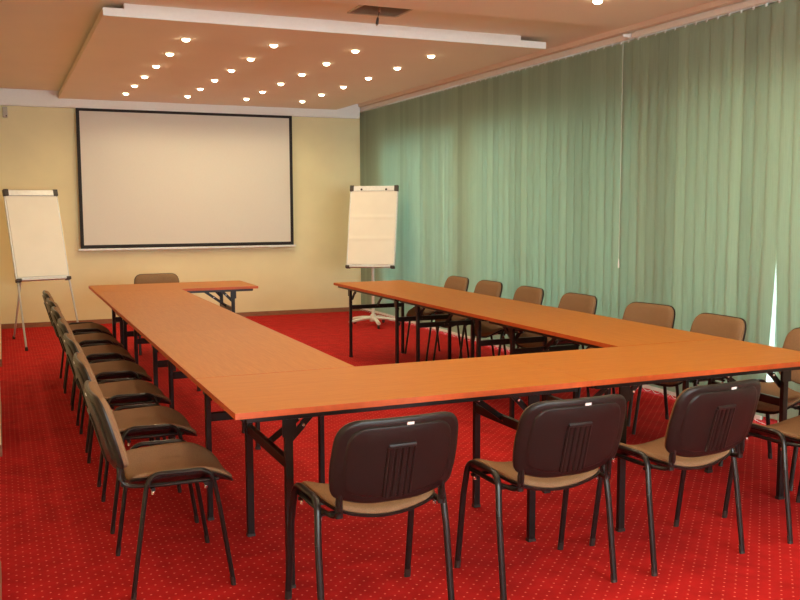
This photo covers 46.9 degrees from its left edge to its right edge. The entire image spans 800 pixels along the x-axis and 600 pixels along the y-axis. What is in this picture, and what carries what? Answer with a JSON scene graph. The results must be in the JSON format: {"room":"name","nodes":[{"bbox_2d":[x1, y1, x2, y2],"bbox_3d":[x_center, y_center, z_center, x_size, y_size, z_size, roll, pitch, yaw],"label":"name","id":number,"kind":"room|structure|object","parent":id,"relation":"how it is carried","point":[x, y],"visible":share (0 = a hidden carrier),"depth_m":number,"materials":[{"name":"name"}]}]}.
{"room":"conference room","nodes":[
{"label":"conference room","id":0,"kind":"room"},
{"bbox_2d":[0,394,0,444],"bbox_3d":[-2.780,-0.576,6.081,0.148,2.955,1.380,-3,6,-23],"label":"wall","id":1,"kind":"structure","parent":0,"point":[0,394],"depth_m":5.96,"materials":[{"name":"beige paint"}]},
{"bbox_2d":[0,403,1,456],"bbox_3d":[-2.772,0.860,6.222,0.152,0.070,1.392,-3,6,-23],"label":"baseboard","id":2,"kind":"structure","parent":1,"relation":"attached to","point":[1,403],"depth_m":5.84,"materials":[{"name":"brown wood"}]},
{"bbox_2d":[0,315,0,358],"bbox_3d":[-4.481,-0.968,10.000,0.155,2.955,3.000,-3,6,-23],"label":"wall","id":3,"kind":"structure","parent":0,"point":[0,315],"depth_m":9.18,"materials":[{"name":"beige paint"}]},
{"bbox_2d":[0,330,1,366],"bbox_3d":[-4.470,0.468,10.134,0.159,0.070,2.998,-3,6,-23],"label":"baseboard","id":4,"kind":"structure","parent":3,"relation":"attached to","point":[1,330],"depth_m":9.21,"materials":[{"name":"brown wood"}]},
{"bbox_2d":[0,106,371,323],"bbox_3d":[-2.703,-1.222,12.456,5.580,2.955,0.120,-3,6,-23],"label":"wall","id":5,"kind":"structure","parent":0,"point":[38,145],"depth_m":12.50,"materials":[{"name":"beige paint"}]},
{"bbox_2d":[2,106,7,117],"bbox_3d":[-4.853,-2.309,11.317,0.056,0.130,0.054,-3,6,-23],"label":"wall sensor","id":6,"kind":"object","parent":5,"relation":"attached to","point":[4,109],"visible":1,"depth_m":11.30,"materials":[{"name":"white plastic"}]},
{"bbox_2d":[0,88,359,118],"bbox_3d":[-2.746,-2.579,12.170,4.690,0.197,0.120,-3,6,-23],"label":"trim","id":7,"kind":"structure","parent":5,"relation":"attached to","point":[8,97],"depth_m":11.91,"materials":[{"name":"white paint"}]},
{"bbox_2d":[1,307,365,328],"bbox_3d":[-2.732,0.227,12.515,4.931,0.060,0.014,-3,6,-23],"label":"baseboard","id":8,"kind":"structure","parent":5,"relation":"attached to","point":[342,309],"depth_m":12.82,"materials":[{"name":"brown wood"}]},
{"bbox_2d":[75,108,295,250],"bbox_3d":[-2.796,-1.584,12.254,2.880,1.798,0.099,-3,6,-23],"label":"projection screen","id":9,"kind":"object","parent":5,"relation":"attached to","point":[148,180],"visible":1,"depth_m":12.18,"materials":[{"name":"fabric"}]},
{"bbox_2d":[0,0,714,103],"bbox_3d":[0.593,-1.983,4.713,5.580,0.100,16.700,-3,6,-23],"label":"ceiling","id":10,"kind":"structure","parent":0,"point":[41,41],"depth_m":7.35,"materials":[{"name":"beige paint"}]},
{"bbox_2d":[58,4,542,109],"bbox_3d":[-1.497,-2.385,9.705,3.659,0.093,5.410,-3,6,-23],"label":"ceiling panel","id":11,"kind":"object","parent":10,"relation":"attached to","point":[116,51],"visible":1,"depth_m":8.77,"materials":[{"name":"beige paint"}]},
{"bbox_2d":[180,38,190,41],"bbox_3d":[-1.726,-2.095,7.428,0.088,0.024,0.088,-3,6,-23],"label":"recessed light","id":12,"kind":"object","parent":11,"relation":"attached to","point":[183,39],"visible":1,"depth_m":7.41,"materials":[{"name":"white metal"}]},
{"bbox_2d":[268,44,278,47],"bbox_3d":[-1.057,-2.126,7.715,0.088,0.024,0.088,-3,6,-23],"label":"recessed light","id":13,"kind":"object","parent":11,"relation":"attached to","point":[271,45],"visible":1,"depth_m":7.69,"materials":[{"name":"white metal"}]},
{"bbox_2d":[103,3,545,48],"bbox_3d":[-0.421,-2.137,7.231,3.659,0.094,0.016,-3,6,-23],"label":"trim","id":14,"kind":"structure","parent":10,"relation":"attached to","point":[130,10],"depth_m":7.12,"materials":[{"name":"white paint"}]},
{"bbox_2d":[347,5,412,17],"bbox_3d":[-0.128,-2.134,6.766,0.410,0.008,0.430,-3,6,-23],"label":"ceiling vent","id":15,"kind":"object","parent":10,"relation":"in","point":[360,9],"visible":0.67,"depth_m":6.82,"materials":[{"name":"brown metal"}]},
{"bbox_2d":[376,7,380,25],"bbox_3d":[-0.157,-2.049,6.659,0.044,0.139,0.024,-2,6,-21],"label":"connector","id":16,"kind":"object","parent":15,"relation":"hanging from","point":[379,8],"visible":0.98,"depth_m":6.65,"materials":[{"name":"metal"}]},
{"bbox_2d":[312,0,711,27],"bbox_3d":[1.799,-1.627,2.125,3.659,0.093,9.150,-3,6,-23],"label":"ceiling panel","id":17,"kind":"object","parent":10,"relation":"attached to","point":[610,13],"visible":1,"depth_m":6.33,"materials":[{"name":"beige paint"}]},
{"bbox_2d":[591,0,603,3],"bbox_3d":[1.306,-1.968,6.087,0.088,0.024,0.088,-3,6,-23],"label":"recessed light","id":18,"kind":"object","parent":17,"relation":"attached to","point":[593,1],"visible":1,"depth_m":6.07,"materials":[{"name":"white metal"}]},
{"bbox_2d":[0,311,799,599],"bbox_3d":[0.602,1.057,5.021,5.580,0.100,16.700,-3,6,-23],"label":"floor","id":19,"kind":"structure","parent":0,"point":[57,543],"depth_m":4.37,"materials":[{"name":"red carpet"}]},
{"bbox_2d":[2,189,78,350],"bbox_3d":[-4.059,-0.371,10.254,0.631,1.713,1.040,-5,8,-40],"label":"flip chart","id":20,"kind":"object","parent":19,"relation":"on","point":[37,245],"visible":0.96,"depth_m":10.09,"materials":[{"name":"white paper"}]},
{"bbox_2d":[22,276,66,281],"bbox_3d":[-3.876,-0.232,10.030,0.475,0.044,0.197,-3,6,-23],"label":"tray","id":21,"kind":"object","parent":20,"relation":"on","point":[24,278],"depth_m":10.01,"materials":[{"name":"white metal"}]},
{"bbox_2d":[42,290,113,388],"bbox_3d":[-2.784,0.315,7.976,0.556,0.799,0.538,-3,6,-23],"label":"chair","id":22,"kind":"object","parent":19,"relation":"on","point":[76,327],"visible":0.46,"depth_m":8.05,"materials":[{"name":"brown leather"}]},
{"bbox_2d":[46,298,123,404],"bbox_3d":[-2.497,0.381,7.316,0.557,0.799,0.538,-3,6,-25],"label":"chair","id":23,"kind":"object","parent":19,"relation":"on","point":[83,338],"visible":0.45,"depth_m":7.36,"materials":[{"name":"brown leather"}]},
{"bbox_2d":[51,306,135,425],"bbox_3d":[-2.216,0.446,6.670,0.556,0.799,0.538,-3,6,-23],"label":"chair","id":24,"kind":"object","parent":19,"relation":"on","point":[102,351],"visible":0.44,"depth_m":6.56,"materials":[{"name":"brown leather"}]},
{"bbox_2d":[57,318,152,452],"bbox_3d":[-1.907,0.517,5.958,0.557,0.799,0.538,-3,6,-23],"label":"chair","id":25,"kind":"object","parent":19,"relation":"on","point":[105,369],"visible":0.55,"depth_m":5.88,"materials":[{"name":"black metal"}]},
{"bbox_2d":[63,333,171,486],"bbox_3d":[-1.611,0.587,5.259,0.557,0.799,0.538,-3,6,-24],"label":"chair","id":26,"kind":"object","parent":19,"relation":"on","point":[124,391],"visible":0.56,"depth_m":5.15,"materials":[{"name":"black metal"}]},
{"bbox_2d":[73,352,198,533],"bbox_3d":[-1.302,0.659,4.538,0.557,0.799,0.538,-3,6,-22],"label":"chair","id":27,"kind":"object","parent":19,"relation":"on","point":[139,421],"visible":0.61,"depth_m":4.42,"materials":[{"name":"black metal"}]},
{"bbox_2d":[96,289,213,390],"bbox_3d":[-2.131,0.347,7.933,0.771,0.740,1.482,-3,6,-23],"label":"folding table","id":28,"kind":"object","parent":19,"relation":"on","point":[168,297],"visible":0.41,"depth_m":7.81,"materials":[{"name":"red wood"}]},
{"bbox_2d":[134,273,178,354],"bbox_3d":[-2.529,0.136,9.743,0.538,0.799,0.557,-3,6,-23],"label":"chair","id":29,"kind":"object","parent":19,"relation":"on","point":[157,277],"visible":0.09,"depth_m":9.89,"materials":[{"name":"brown leather"}]},
{"bbox_2d":[83,380,235,599],"bbox_3d":[-0.996,0.733,3.801,0.557,0.799,0.538,-3,6,-23],"label":"chair","id":30,"kind":"object","parent":19,"relation":"on","point":[171,460],"visible":1,"depth_m":3.65,"materials":[{"name":"black metal"}]},
{"bbox_2d":[89,280,257,345],"bbox_3d":[-2.235,0.229,9.108,1.518,0.740,0.761,-3,6,-23],"label":"folding table","id":31,"kind":"object","parent":19,"relation":"on","point":[219,287],"visible":0.53,"depth_m":9.00,"materials":[{"name":"red wood"}]},
{"bbox_2d":[114,304,264,440],"bbox_3d":[-1.529,0.486,6.549,0.771,0.740,1.547,-3,6,-23],"label":"folding table","id":32,"kind":"object","parent":19,"relation":"on","point":[157,319],"visible":0.55,"depth_m":6.35,"materials":[{"name":"red wood"}]},
{"bbox_2d":[143,327,354,520],"bbox_3d":[-0.896,0.631,5.095,0.771,0.740,1.636,-3,6,-23],"label":"folding table","id":33,"kind":"object","parent":19,"relation":"on","point":[197,354],"visible":0.66,"depth_m":4.80,"materials":[{"name":"red wood"}]},
{"bbox_2d":[285,411,457,599],"bbox_3d":[-0.100,0.770,3.413,0.538,0.799,0.557,-3,6,-25],"label":"chair","id":34,"kind":"object","parent":19,"relation":"on","point":[383,467],"visible":1,"depth_m":3.20,"materials":[{"name":"brown fabric"}]},
{"bbox_2d":[345,185,400,328],"bbox_3d":[-0.352,-0.556,11.635,0.705,1.780,0.666,-3,6,-23],"label":"flip chart","id":35,"kind":"object","parent":19,"relation":"on","point":[372,228],"visible":0.94,"depth_m":11.59,"materials":[{"name":"white paper"}]},
{"bbox_2d":[349,265,389,267],"bbox_3d":[-0.375,-0.419,11.500,0.463,0.042,0.339,-3,6,-23],"label":"tray","id":36,"kind":"object","parent":35,"relation":"on","point":[350,266],"depth_m":11.48,"materials":[{"name":"white metal"}]},
{"bbox_2d":[195,355,590,588],"bbox_3d":[-0.038,0.725,4.152,1.594,0.740,0.775,-3,6,-23],"label":"folding table","id":37,"kind":"object","parent":19,"relation":"on","point":[288,397],"visible":0.9,"depth_m":3.99,"materials":[{"name":"red wood"}]},
{"bbox_2d":[334,280,471,363],"bbox_3d":[-0.010,0.247,8.866,0.770,0.740,1.578,-3,6,-23],"label":"folding table","id":38,"kind":"object","parent":19,"relation":"on","point":[382,289],"visible":0.74,"depth_m":8.70,"materials":[{"name":"red wood"}]},
{"bbox_2d":[404,276,468,360],"bbox_3d":[0.381,0.169,9.326,0.556,0.799,0.538,-3,6,-23],"label":"chair","id":39,"kind":"object","parent":19,"relation":"on","point":[452,282],"visible":0.42,"depth_m":9.31,"materials":[{"name":"brown leather"}]},
{"bbox_2d":[433,280,502,360],"bbox_3d":[0.651,0.226,8.761,0.557,0.799,0.538,-3,6,-24],"label":"chair","id":40,"kind":"object","parent":19,"relation":"on","point":[485,287],"visible":0.32,"depth_m":8.77,"materials":[{"name":"brown leather"}]},
{"bbox_2d":[394,293,571,400],"bbox_3d":[0.617,0.391,7.424,0.770,0.740,1.577,-3,6,-23],"label":"folding table","id":41,"kind":"object","parent":19,"relation":"on","point":[472,306],"visible":0.69,"depth_m":7.27,"materials":[{"name":"red wood"}]},
{"bbox_2d":[475,286,543,355],"bbox_3d":[0.939,0.292,8.101,0.557,0.799,0.538,-2,6,-21],"label":"chair","id":42,"kind":"object","parent":19,"relation":"on","point":[529,294],"visible":0.32,"depth_m":8.06,"materials":[{"name":"brown leather"}]},
{"bbox_2d":[454,394,625,599],"bbox_3d":[0.571,0.738,3.709,0.538,0.799,0.557,-3,6,-23],"label":"chair","id":43,"kind":"object","parent":19,"relation":"on","point":[563,444],"visible":1,"depth_m":3.50,"materials":[{"name":"black metal"}]},
{"bbox_2d":[516,292,596,396],"bbox_3d":[1.250,0.360,7.415,0.557,0.799,0.538,-3,6,-25],"label":"chair","id":44,"kind":"object","parent":19,"relation":"on","point":[585,303],"visible":0.3,"depth_m":7.40,"materials":[{"name":"brown leather"}]},
{"bbox_2d":[481,311,724,417],"bbox_3d":[1.244,0.535,5.983,0.770,0.740,1.577,-3,6,-23],"label":"folding table","id":45,"kind":"object","parent":19,"relation":"on","point":[586,329],"visible":0.52,"depth_m":5.87,"materials":[{"name":"red wood"}]},
{"bbox_2d":[578,302,675,426],"bbox_3d":[1.638,0.437,6.645,0.557,0.799,0.538,-4,7,-32],"label":"chair","id":46,"kind":"object","parent":19,"relation":"on","point":[662,315],"visible":0.22,"depth_m":6.67,"materials":[{"name":"brown leather"}]},
{"bbox_2d":[504,338,799,531],"bbox_3d":[1.380,0.659,4.762,1.494,0.740,0.775,-3,6,-23],"label":"folding table","id":47,"kind":"object","parent":19,"relation":"on","point":[623,367],"visible":0.66,"depth_m":4.60,"materials":[{"name":"red wood"}]},
{"bbox_2d":[589,379,760,575],"bbox_3d":[1.199,0.708,3.988,0.538,0.799,0.557,-3,7,-28],"label":"chair","id":48,"kind":"object","parent":19,"relation":"on","point":[705,425],"visible":0.96,"depth_m":3.78,"materials":[{"name":"black metal"}]},
{"bbox_2d":[632,313,746,434],"bbox_3d":[1.877,0.507,5.948,0.556,0.799,0.538,-3,6,-23],"label":"chair","id":49,"kind":"object","parent":19,"relation":"on","point":[725,326],"visible":0.3,"depth_m":5.97,"materials":[{"name":"black metal"}]},
{"bbox_2d":[718,327,799,490],"bbox_3d":[2.193,0.583,5.196,0.557,0.799,0.538,-3,6,-24],"label":"chair","id":50,"kind":"object","parent":19,"relation":"on","point":[792,340],"visible":0.36,"depth_m":5.27,"materials":[{"name":"black metal"}]},
{"bbox_2d":[722,415,799,543],"bbox_3d":[1.915,0.670,4.339,0.538,0.799,0.557,-3,6,-26],"label":"chair","id":51,"kind":"object","parent":19,"relation":"on","point":[787,431],"visible":0.77,"depth_m":4.25,"materials":[{"name":"black metal"}]},
{"bbox_2d":[375,0,785,419],"bbox_3d":[3.011,-0.575,5.906,0.280,2.955,16.500,-3,6,-23],"label":"wall","id":52,"kind":"structure","parent":0,"point":[772,416],"depth_m":7.68,"materials":[{"name":"white paint"}]},
{"bbox_2d":[360,84,444,330],"bbox_3d":[-0.027,-1.178,12.040,0.072,2.896,2.758,-3,6,-23],"label":"vertical blind","id":53,"kind":"object","parent":52,"relation":"attached to","point":[402,144],"visible":0.66,"depth_m":11.65,"materials":[{"name":"green fabric"}]},
{"bbox_2d":[443,33,633,349],"bbox_3d":[1.203,-0.894,9.211,0.072,2.896,3.471,-3,6,-23],"label":"vertical blind","id":54,"kind":"object","parent":52,"relation":"attached to","point":[535,195],"visible":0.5,"depth_m":8.77,"materials":[{"name":"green fabric"}]},
{"bbox_2d":[618,33,630,267],"bbox_3d":[1.838,-1.214,7.555,0.077,1.900,0.013,-3,6,-23],"label":"blind cord","id":55,"kind":"object","parent":54,"relation":"hanging from","point":[623,34],"visible":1,"depth_m":7.52,"materials":[{"name":"white paint"}]},
{"bbox_2d":[358,0,745,106],"bbox_3d":[2.707,-2.005,5.565,0.105,0.040,16.380,-3,6,-23],"label":"trim","id":56,"kind":"structure","parent":52,"relation":"attached to","point":[715,4],"depth_m":8.11,"materials":[{"name":"beige paint"}]},
{"bbox_2d":[627,0,799,424],"bbox_3d":[2.570,-0.580,6.067,0.072,2.896,3.416,-3,6,-23],"label":"vertical blind","id":57,"kind":"object","parent":52,"relation":"attached to","point":[714,203],"visible":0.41,"depth_m":6.64,"materials":[{"name":"green fabric"}]},
{"bbox_2d":[773,298,776,381],"bbox_3d":[2.914,-0.370,5.939,0.070,2.300,3.100,-3,6,-23],"label":"window","id":58,"kind":"structure","parent":52,"relation":"in","point":[776,298],"depth_m":6.51,"materials":[{"name":"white glass"}]},
{"bbox_3d":[-1.569,-0.296,3.285,0.140,2.955,0.700,-3,6,-23],"label":"wall","id":59,"kind":"structure","parent":0,"visible":0},
{"bbox_2d":[0,561,1,599],"bbox_3d":[-1.560,1.139,3.426,0.144,0.070,0.712,-3,6,-23],"label":"baseboard","id":60,"kind":"structure","parent":59,"relation":"attached to","point":[0,561],"depth_m":3.60,"materials":[{"name":"brown wood"}]},
{"label":"outside","id":61,"kind":"structure","parent":0,"visible":0},
{"bbox_2d":[766,372,773,381],"bbox_3d":[4.175,0.798,8.466,3.720,0.100,20.000,-3,6,-23],"label":"ground","id":62,"kind":"structure","parent":61,"point":[768,378],"depth_m":8.57,"materials":[{"name":"white"}]},
{"bbox_2d":[769,270,776,346],"bbox_3d":[5.828,-1.498,5.287,0.200,5.100,13.300,-3,6,-23],"label":"wall","id":63,"kind":"structure","parent":62,"relation":"on","point":[773,318],"depth_m":9.66,"materials":[{"name":"white paint"}]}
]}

